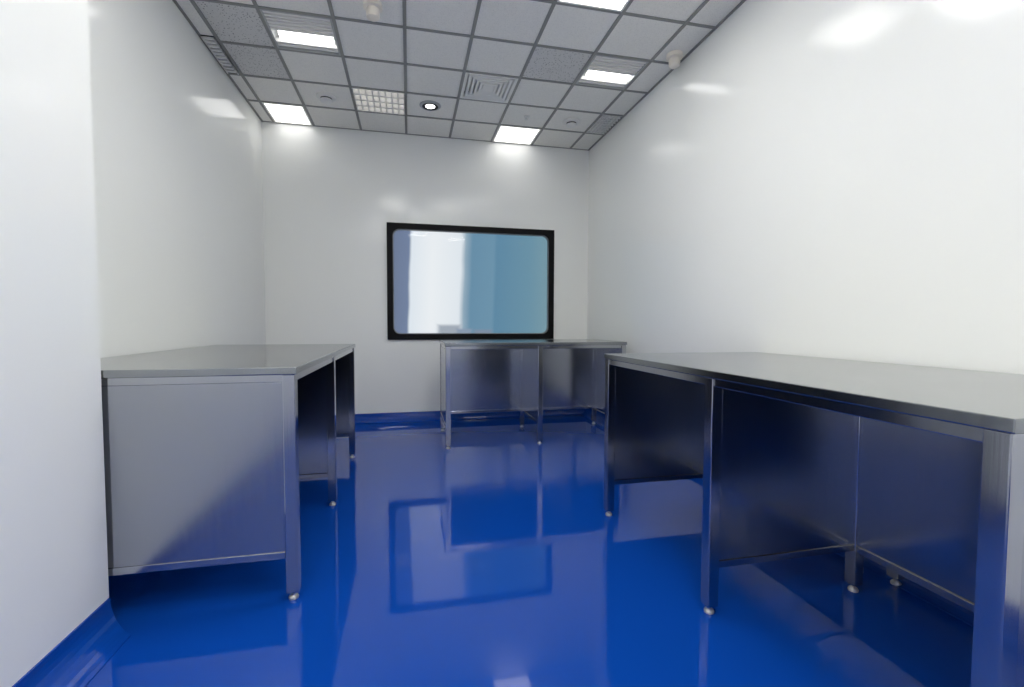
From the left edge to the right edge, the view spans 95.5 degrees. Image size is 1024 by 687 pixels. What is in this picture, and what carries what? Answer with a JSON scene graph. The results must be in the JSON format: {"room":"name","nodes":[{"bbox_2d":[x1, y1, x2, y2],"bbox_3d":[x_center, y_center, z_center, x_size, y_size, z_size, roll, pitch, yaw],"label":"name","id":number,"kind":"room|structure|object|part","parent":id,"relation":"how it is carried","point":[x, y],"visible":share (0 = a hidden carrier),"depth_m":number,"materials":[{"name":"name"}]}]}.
{"room":"clean room","nodes":[
{"label":"clean room","id":0,"kind":"room"},
{"bbox_2d":[0,0,108,686],"bbox_3d":[-1.240,-0.557,-0.555,0.513,3.354,4.342,0,3,-12],"label":"wall","id":1,"kind":"structure","parent":0,"point":[54,556],"depth_m":1.40,"materials":[{"name":"white paint"}]},
{"bbox_2d":[12,598,130,686],"bbox_3d":[-0.953,1.064,-0.357,0.110,0.100,4.222,0,3,-12],"label":"baseboard","id":2,"kind":"structure","parent":1,"relation":"attached to","point":[77,659],"depth_m":1.48,"materials":[{"name":"blue plastic"}]},
{"bbox_2d":[88,0,265,357],"bbox_3d":[-2.279,-0.726,3.227,0.120,3.354,3.499,0,3,-12],"label":"wall","id":3,"kind":"structure","parent":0,"point":[177,147],"depth_m":2.92,"materials":[{"name":"white paint"}]},
{"bbox_2d":[262,122,588,413],"bbox_3d":[-0.843,-0.812,5.273,3.569,3.354,0.120,0,3,-12],"label":"wall","id":4,"kind":"structure","parent":0,"point":[330,195],"depth_m":5.08,"materials":[{"name":"white paint"}]},
{"bbox_2d":[355,409,584,423],"bbox_3d":[-0.828,0.817,5.252,3.569,0.100,0.070,0,3,-12],"label":"baseboard","id":5,"kind":"structure","parent":4,"relation":"attached to","point":[397,417],"depth_m":5.25,"materials":[{"name":"blue"}]},
{"bbox_2d":[387,222,553,339],"bbox_3d":[-0.441,-0.686,5.306,1.904,1.278,0.060,0,3,-12],"label":"frame","id":6,"kind":"object","parent":4,"relation":"attached to","point":[391,226],"visible":0.99,"depth_m":5.25,"materials":[{"name":"black"}]},
{"bbox_2d":[393,229,548,333],"bbox_3d":[-0.441,-0.686,5.309,1.780,1.154,0.034,0,3,-12],"label":"gasket","id":7,"kind":"object","parent":6,"relation":"attached to","point":[545,237],"visible":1,"depth_m":5.30,"materials":[{"name":"grey rubber"}]},
{"bbox_2d":[176,0,741,149],"bbox_3d":[-0.004,-2.247,1.437,3.809,0.244,7.841,0,3,-12],"label":"ceiling","id":8,"kind":"structure","parent":0,"point":[514,20],"depth_m":3.59,"materials":[{"name":"tile"}]},
{"bbox_2d":[201,35,238,74],"bbox_3d":[-2.243,-2.216,3.583,0.088,0.018,0.500,0,3,-12],"label":"ceiling vent","id":9,"kind":"object","parent":8,"relation":"in","point":[211,42],"visible":1,"depth_m":3.54,"materials":[{"name":"grey metal"}]},
{"bbox_2d":[262,102,312,125],"bbox_3d":[-2.213,-2.285,4.601,0.363,0.040,0.447,0,3,-12],"label":"recessed light","id":10,"kind":"object","parent":8,"relation":"in","point":[280,113],"visible":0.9,"depth_m":4.60,"materials":[{"name":"white plastic"}]},
{"bbox_2d":[260,9,340,55],"bbox_3d":[-1.489,-2.261,3.314,0.447,0.110,0.447,0,3,-12],"label":"light fixture","id":11,"kind":"object","parent":8,"relation":"attached to","point":[290,31],"visible":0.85,"depth_m":3.31,"materials":[{"name":"grey metal"}]},
{"bbox_2d":[316,92,335,104],"bbox_3d":[-1.692,-2.222,4.236,0.170,0.064,0.170,0,3,-12],"label":"smoke detector","id":12,"kind":"object","parent":8,"relation":"attached to","point":[327,98],"visible":1,"depth_m":4.20,"materials":[{"name":"white plastic"}]},
{"bbox_2d":[363,0,381,21],"bbox_3d":[-0.900,-2.146,3.006,0.120,0.102,0.120,0,3,-12],"label":"sensor","id":13,"kind":"object","parent":8,"relation":"attached to","point":[373,8],"visible":1,"depth_m":2.97,"materials":[{"name":"white plastic"}]},
{"bbox_2d":[352,88,404,114],"bbox_3d":[-1.232,-2.286,4.335,0.459,0.070,0.471,0,3,-12],"label":"ceiling vent","id":14,"kind":"object","parent":8,"relation":"attached to","point":[365,99],"visible":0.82,"depth_m":4.34,"materials":[{"name":"white"}]},
{"bbox_2d":[419,100,440,110],"bbox_3d":[-0.776,-2.251,4.407,0.200,0.013,0.200,0,3,-12],"label":"recessed light","id":15,"kind":"object","parent":8,"relation":"in","point":[428,105],"visible":1,"depth_m":4.39,"materials":[{"name":"grey metal"}]},
{"bbox_2d":[172,0,745,150],"bbox_3d":[-0.004,-2.134,1.442,3.569,0.031,7.601,0,3,-12],"label":"grid","id":16,"kind":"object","parent":8,"relation":"attached to","point":[333,17],"depth_m":3.62,"materials":[{"name":"grey metal"}]},
{"bbox_2d":[460,72,517,102],"bbox_3d":[-0.211,-2.276,4.079,0.447,0.080,0.447,0,3,-12],"label":"ceiling vent","id":17,"kind":"object","parent":8,"relation":"in","point":[482,87],"visible":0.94,"depth_m":4.08,"materials":[{"name":"white plastic"}]},
{"bbox_2d":[493,125,540,144],"bbox_3d":[0.045,-2.300,5.101,0.447,0.040,0.447,0,3,-12],"label":"recessed light","id":18,"kind":"object","parent":8,"relation":"in","point":[505,134],"visible":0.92,"depth_m":5.11,"materials":[{"name":"white plastic"}]},
{"bbox_2d":[563,118,579,128],"bbox_3d":[0.607,-2.237,4.745,0.170,0.064,0.170,0,3,-12],"label":"smoke detector","id":19,"kind":"object","parent":8,"relation":"attached to","point":[570,123],"visible":1,"depth_m":4.70,"materials":[{"name":"white plastic"}]},
{"bbox_2d":[557,0,629,11],"bbox_3d":[0.554,-2.198,2.804,0.447,0.040,0.447,0,3,-12],"label":"recessed light","id":20,"kind":"object","parent":8,"relation":"in","point":[613,5],"visible":1,"depth_m":3.00,"materials":[{"name":"white plastic"}]},
{"bbox_2d":[565,0,626,8],"bbox_3d":[0.554,-2.188,2.804,0.417,0.008,0.417,0,3,-12],"label":"diffuser","id":21,"kind":"object","parent":20,"relation":"attached to","point":[600,4],"depth_m":3.00,"materials":[{"name":"white plastic"}]},
{"bbox_2d":[586,115,620,133],"bbox_3d":[0.953,-2.310,4.818,0.224,0.090,0.463,0,3,-12],"label":"ceiling vent","id":22,"kind":"object","parent":8,"relation":"in","point":[605,122],"visible":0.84,"depth_m":4.81,"materials":[{"name":"grey metal"}]},
{"bbox_2d":[576,55,648,89],"bbox_3d":[0.811,-2.277,3.823,0.447,0.110,0.447,0,3,-12],"label":"light fixture","id":23,"kind":"object","parent":8,"relation":"attached to","point":[602,71],"visible":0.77,"depth_m":3.82,"materials":[{"name":"grey metal"}]},
{"bbox_2d":[666,50,682,68],"bbox_3d":[1.245,-2.164,3.562,0.120,0.102,0.120,0,3,-12],"label":"sensor","id":24,"kind":"object","parent":8,"relation":"attached to","point":[673,57],"visible":1,"depth_m":3.53,"materials":[{"name":"white plastic"}]},
{"bbox_2d":[86,415,972,686],"bbox_3d":[-0.014,1.081,1.584,3.809,0.100,7.841,0,3,-12],"label":"floor","id":25,"kind":"structure","parent":0,"point":[493,558],"depth_m":1.86,"materials":[{"name":"blue"}]},
{"bbox_2d":[100,344,355,599],"bbox_3d":[-1.555,0.513,2.701,1.020,0.927,2.040,0,3,-12],"label":"steel table","id":26,"kind":"object","parent":25,"relation":"on","point":[208,449],"visible":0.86,"depth_m":1.77,"materials":[{"name":"grey metal"}]},
{"bbox_3d":[-1.316,0.486,1.724,0.872,0.668,0.012,0,3,-12],"label":"panel","id":27,"kind":"part","parent":26,"relation":"part of","materials":[{"name":"silver metal"}]},
{"bbox_3d":[-1.317,0.834,1.739,0.872,0.028,0.020,0,3,-12],"label":"rail","id":28,"kind":"part","parent":26,"relation":"part of","materials":[{"name":"silver metal"}]},
{"bbox_3d":[-0.871,0.553,1.839,0.046,0.868,0.046,0,3,-12],"label":"leg","id":29,"kind":"part","parent":26,"relation":"part of","materials":[{"name":"silver metal"}]},
{"bbox_3d":[-1.529,0.429,2.682,0.872,0.698,0.012,0,3,-12],"label":"panel","id":30,"kind":"part","parent":26,"relation":"part of","materials":[{"name":"silver metal"}]},
{"bbox_3d":[-1.530,0.791,2.698,0.872,0.028,0.020,0,3,-12],"label":"rail","id":31,"kind":"part","parent":26,"relation":"part of","materials":[{"name":"silver metal"}]},
{"bbox_3d":[-1.081,0.510,2.785,0.046,0.868,0.046,0,3,-12],"label":"leg","id":32,"kind":"part","parent":26,"relation":"part of","materials":[{"name":"silver metal"}]},
{"bbox_3d":[-1.750,0.399,3.681,0.872,0.668,0.012,0,3,-12],"label":"panel","id":33,"kind":"part","parent":26,"relation":"part of","materials":[{"name":"silver metal"}]},
{"bbox_3d":[-1.751,0.747,3.696,0.872,0.028,0.020,0,3,-12],"label":"rail","id":34,"kind":"part","parent":26,"relation":"part of","materials":[{"name":"silver metal"}]},
{"bbox_3d":[-1.299,0.467,3.770,0.046,0.868,0.046,0,3,-12],"label":"leg","id":35,"kind":"part","parent":26,"relation":"part of","materials":[{"name":"silver metal"}]},
{"bbox_2d":[439,339,626,448],"bbox_3d":[0.168,0.436,4.568,1.700,0.927,0.760,0,3,-12],"label":"steel table","id":36,"kind":"object","parent":25,"relation":"on","point":[529,377],"visible":0.89,"depth_m":4.81,"materials":[{"name":"grey metal"}]},
{"bbox_3d":[-0.706,0.426,4.719,0.046,0.868,0.046,0,3,-12],"label":"leg","id":37,"kind":"part","parent":36,"relation":"part of","materials":[{"name":"silver metal"}]},
{"bbox_3d":[-0.644,0.372,4.378,0.012,0.668,0.642,0,3,-12],"label":"panel","id":38,"kind":"part","parent":36,"relation":"part of","materials":[{"name":"silver metal"}]},
{"bbox_3d":[-0.557,0.457,4.048,0.046,0.868,0.046,0,3,-12],"label":"leg","id":39,"kind":"part","parent":36,"relation":"part of","materials":[{"name":"silver metal"}]},
{"bbox_3d":[-0.300,0.702,4.816,0.784,0.028,0.024,0,3,-12],"label":"rail","id":40,"kind":"part","parent":36,"relation":"part of","materials":[{"name":"silver metal"}]},
{"bbox_3d":[-0.299,0.339,4.799,0.784,0.698,0.010,0,3,-12],"label":"panel","id":41,"kind":"part","parent":36,"relation":"part of","materials":[{"name":"silver metal"}]},
{"bbox_3d":[0.105,0.421,4.899,0.046,0.868,0.046,0,3,-12],"label":"leg","id":42,"kind":"part","parent":36,"relation":"part of","materials":[{"name":"silver metal"}]},
{"bbox_3d":[0.178,0.714,4.575,0.020,0.028,0.642,0,3,-12],"label":"rail","id":43,"kind":"part","parent":36,"relation":"part of","materials":[{"name":"silver metal"}]},
{"bbox_3d":[0.179,0.351,4.559,0.012,0.698,0.642,0,3,-12],"label":"panel","id":44,"kind":"part","parent":36,"relation":"part of","materials":[{"name":"silver metal"}]},
{"bbox_3d":[0.254,0.451,4.228,0.046,0.868,0.046,0,3,-12],"label":"leg","id":45,"kind":"part","parent":36,"relation":"part of","materials":[{"name":"silver metal"}]},
{"bbox_3d":[0.500,0.697,4.993,0.764,0.028,0.024,0,3,-12],"label":"rail","id":46,"kind":"part","parent":36,"relation":"part of","materials":[{"name":"silver metal"}]},
{"bbox_3d":[0.502,0.334,4.976,0.764,0.698,0.010,0,3,-12],"label":"panel","id":47,"kind":"part","parent":36,"relation":"part of","materials":[{"name":"silver metal"}]},
{"bbox_3d":[0.896,0.416,5.074,0.046,0.868,0.046,0,3,-12],"label":"leg","id":48,"kind":"part","parent":36,"relation":"part of","materials":[{"name":"silver metal"}]},
{"bbox_3d":[0.983,0.361,4.738,0.012,0.668,0.642,0,3,-12],"label":"panel","id":49,"kind":"part","parent":36,"relation":"part of","materials":[{"name":"silver metal"}]},
{"bbox_3d":[1.044,0.446,4.402,0.046,0.868,0.046,0,3,-12],"label":"leg","id":50,"kind":"part","parent":36,"relation":"part of","materials":[{"name":"silver metal"}]},
{"bbox_2d":[604,352,1023,686],"bbox_3d":[1.209,0.558,1.879,1.000,0.927,1.845,0,3,-12],"label":"steel table","id":51,"kind":"object","parent":25,"relation":"on","point":[916,472],"visible":1,"depth_m":1.75,"materials":[{"name":"grey metal"}]},
{"bbox_3d":[0.556,0.521,2.648,0.046,0.868,0.046,0,3,-12],"label":"leg","id":52,"kind":"part","parent":51,"relation":"part of","materials":[{"name":"silver metal"}]},
{"bbox_3d":[0.881,0.797,2.746,0.627,0.028,0.020,0,3,-12],"label":"rail","id":53,"kind":"part","parent":51,"relation":"part of","materials":[{"name":"silver metal"}]},
{"bbox_3d":[0.882,0.449,2.731,0.627,0.668,0.012,0,3,-12],"label":"panel","id":54,"kind":"part","parent":51,"relation":"part of","materials":[{"name":"silver metal"}]},
{"bbox_3d":[0.754,0.561,1.756,0.046,0.868,0.046,0,3,-12],"label":"leg","id":55,"kind":"part","parent":51,"relation":"part of","materials":[{"name":"silver metal"}]},
{"bbox_3d":[1.082,0.837,1.841,0.627,0.028,0.020,0,3,-12],"label":"rail","id":56,"kind":"part","parent":51,"relation":"part of","materials":[{"name":"silver metal"}]},
{"bbox_3d":[1.083,0.474,1.825,0.627,0.698,0.012,0,3,-12],"label":"panel","id":57,"kind":"part","parent":51,"relation":"part of","materials":[{"name":"silver metal"}]},
{"bbox_3d":[1.411,0.557,1.901,0.046,0.868,0.046,0,3,-12],"label":"leg","id":58,"kind":"part","parent":51,"relation":"part of","materials":[{"name":"silver metal"}]},
{"bbox_3d":[1.627,0.555,1.949,0.046,0.868,0.046,0,3,-12],"label":"leg","id":59,"kind":"part","parent":51,"relation":"part of","materials":[{"name":"silver metal"}]},
{"bbox_3d":[1.500,0.854,1.488,0.024,0.028,0.824,0,3,-12],"label":"rail","id":60,"kind":"part","parent":51,"relation":"part of","materials":[{"name":"silver metal"}]},
{"bbox_3d":[1.500,0.491,1.472,0.010,0.698,0.824,0,3,-12],"label":"panel","id":61,"kind":"part","parent":51,"relation":"part of","materials":[{"name":"silver metal"}]},
{"bbox_3d":[0.942,0.599,0.907,0.046,0.868,0.046,0,3,-12],"label":"leg","id":62,"kind":"part","parent":51,"relation":"part of","materials":[{"name":"silver metal"}]},
{"bbox_3d":[1.274,0.528,0.964,0.627,0.668,0.012,0,3,-12],"label":"panel","id":63,"kind":"part","parent":51,"relation":"part of","materials":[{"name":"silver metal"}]},
{"bbox_2d":[587,0,1023,413],"bbox_3d":[1.792,-0.656,1.906,0.120,3.354,7.841,0,3,-12],"label":"wall","id":64,"kind":"structure","parent":0,"point":[836,179],"depth_m":2.40,"materials":[{"name":"white paint"}]},
{"bbox_2d":[580,409,973,626],"bbox_3d":[1.675,0.970,1.953,0.110,0.100,7.601,0,3,-12],"label":"baseboard","id":65,"kind":"structure","parent":64,"relation":"attached to","point":[917,590],"depth_m":1.90,"materials":[{"name":"blue"}]},
{"label":"outside","id":66,"kind":"structure","parent":0,"visible":0},
{"bbox_2d":[394,230,546,332],"bbox_3d":[-0.453,-0.689,5.365,1.844,1.218,0.001,0,3,-12],"label":"window pane","id":67,"kind":"object","parent":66,"point":[445,282],"visible":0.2,"depth_m":5.36,"materials":[{"name":"blue"}]}
]}

